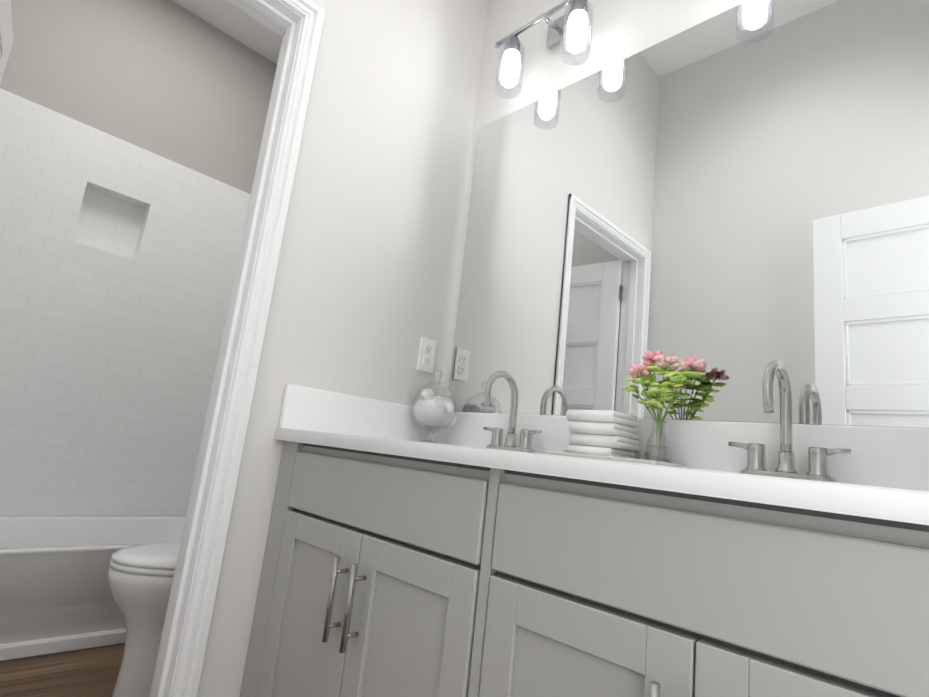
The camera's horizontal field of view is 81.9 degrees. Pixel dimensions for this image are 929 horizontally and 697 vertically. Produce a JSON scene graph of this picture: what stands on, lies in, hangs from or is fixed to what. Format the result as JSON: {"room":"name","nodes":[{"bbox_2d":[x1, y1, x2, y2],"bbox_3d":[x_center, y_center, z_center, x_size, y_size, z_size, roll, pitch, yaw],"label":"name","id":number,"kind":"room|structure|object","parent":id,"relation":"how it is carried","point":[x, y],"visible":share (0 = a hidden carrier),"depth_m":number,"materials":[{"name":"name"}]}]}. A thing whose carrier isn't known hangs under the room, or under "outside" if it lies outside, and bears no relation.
{"room":"bathroom","nodes":[
{"label":"bathroom","id":0,"kind":"room"},
{"bbox_2d":[0,643,124,696],"bbox_3d":[-0.848,1.069,1.248,3.840,0.060,1.700,-5,-16,45],"label":"floor","id":1,"kind":"structure","parent":0,"point":[91,672],"depth_m":1.79,"materials":[{"name":"brown wood"}]},
{"bbox_2d":[0,516,185,660],"bbox_3d":[-1.766,0.941,2.217,0.788,0.360,1.472,-5,-16,45],"label":"bathtub","id":2,"kind":"object","parent":1,"relation":"on","point":[56,596],"visible":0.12,"depth_m":2.01,"materials":[{"name":"white ceramic"}]},
{"bbox_2d":[108,540,180,696],"bbox_3d":[-0.828,0.755,1.872,0.450,0.795,0.722,-5,-16,45],"label":"toilet","id":3,"kind":"object","parent":1,"relation":"on","point":[140,578],"visible":0.21,"depth_m":1.62,"materials":[{"name":"white ceramic"}]},
{"bbox_2d":[240,432,928,696],"bbox_3d":[0.162,0.670,1.012,1.448,0.848,0.586,-5,-16,45],"label":"bathroom vanity","id":4,"kind":"object","parent":1,"relation":"on","point":[401,559],"depth_m":0.76,"materials":[{"name":"grey paint"}]},
{"bbox_2d":[316,432,928,507],"bbox_3d":[0.257,0.256,1.143,1.448,0.030,0.451,-5,-16,45],"label":"countertop","id":5,"kind":"structure","parent":4,"relation":"on","point":[493,454],"depth_m":0.68,"materials":[{"name":"white stone"}]},
{"bbox_2d":[411,370,455,443],"bbox_3d":[-0.095,0.184,1.681,0.150,0.239,0.144,-5,-16,45],"label":"apothecary jar","id":6,"kind":"object","parent":5,"relation":"on","point":[430,408],"visible":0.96,"depth_m":1.64,"materials":[{"name":"clear glass"}]},
{"bbox_2d":[483,371,541,452],"bbox_3d":[0.104,0.174,1.474,0.205,0.223,0.151,-5,-16,45],"label":"faucet","id":7,"kind":"object","parent":5,"relation":"on","point":[510,443],"visible":1,"depth_m":1.48,"materials":[{"name":"silver metal"}]},
{"bbox_2d":[543,450,684,467],"bbox_3d":[0.339,0.260,1.241,0.296,0.016,0.154,-5,-16,45],"label":"tray","id":8,"kind":"object","parent":5,"relation":"on","point":[641,461],"visible":0.46,"depth_m":1.16,"materials":[{"name":"white"}]},
{"bbox_2d":[565,409,639,458],"bbox_3d":[0.329,0.208,1.271,0.138,0.111,0.135,-5,-16,45],"label":"towels","id":9,"kind":"object","parent":8,"relation":"on","point":[612,433],"visible":0.88,"depth_m":1.23,"materials":[{"name":"white fabric"}]},
{"bbox_2d":[621,350,706,462],"bbox_3d":[0.441,0.134,1.209,0.193,0.256,0.130,-5,-16,45],"label":"vase","id":10,"kind":"object","parent":8,"relation":"on","point":[644,376],"visible":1,"depth_m":1.20,"materials":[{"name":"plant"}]},
{"bbox_2d":[728,360,850,482],"bbox_3d":[0.586,0.134,0.999,0.205,0.223,0.151,-5,-16,45],"label":"faucet","id":11,"kind":"object","parent":5,"relation":"on","point":[818,465],"visible":0.98,"depth_m":1.01,"materials":[{"name":"silver metal"}]},
{"bbox_2d":[0,0,276,515],"bbox_3d":[-1.960,-0.440,2.842,0.200,3.250,1.500,-5,-16,45],"label":"wall","id":12,"kind":"structure","parent":0,"point":[131,133],"depth_m":2.84,"materials":[{"name":"white tile"}]},
{"bbox_2d":[172,0,282,64],"bbox_3d":[-0.485,-2.159,1.883,3.840,0.060,1.700,-5,-16,45],"label":"ceiling","id":13,"kind":"structure","parent":0,"point":[236,23],"depth_m":3.25,"materials":[{"name":"white paint"}]},
{"bbox_2d":[197,0,487,696],"bbox_3d":[-0.580,-0.552,1.479,0.115,3.250,1.500,-5,-16,45],"label":"wall","id":14,"kind":"structure","parent":0,"point":[362,298],"depth_m":1.66,"materials":[{"name":"white paint"}]},
{"bbox_2d":[0,0,12,82],"bbox_3d":[-1.380,-0.070,1.270,0.165,2.030,0.793,15,-14,-37],"label":"room door","id":15,"kind":"structure","parent":14,"relation":"in","point":[6,34],"depth_m":1.65,"materials":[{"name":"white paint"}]},
{"bbox_2d":[149,0,324,696],"bbox_3d":[-0.860,-0.057,1.154,0.156,2.097,0.809,-5,-16,45],"label":"door frame","id":16,"kind":"structure","parent":14,"relation":"attached to","point":[187,679],"depth_m":1.37,"materials":[{"name":"white wood"}]},
{"bbox_2d":[417,337,436,373],"bbox_3d":[-0.126,0.023,1.803,0.009,0.115,0.070,-5,-16,45],"label":"duplex electrical outlet","id":17,"kind":"object","parent":14,"relation":"attached to","point":[426,356],"visible":1,"depth_m":1.80,"materials":[{"name":"white plastic"}]},
{"bbox_2d":[494,0,593,98],"bbox_3d":[0.274,-0.993,1.729,0.431,0.280,0.156,-5,-16,45],"label":"sconce","id":18,"kind":"object","parent":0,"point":[570,27],"visible":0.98,"depth_m":1.74,"materials":[{"name":"white glass"}]},
{"bbox_2d":[441,0,928,428],"bbox_3d":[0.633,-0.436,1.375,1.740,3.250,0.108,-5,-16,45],"label":"mirror","id":19,"kind":"object","parent":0,"point":[736,198],"depth_m":1.32,"materials":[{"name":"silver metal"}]}
]}

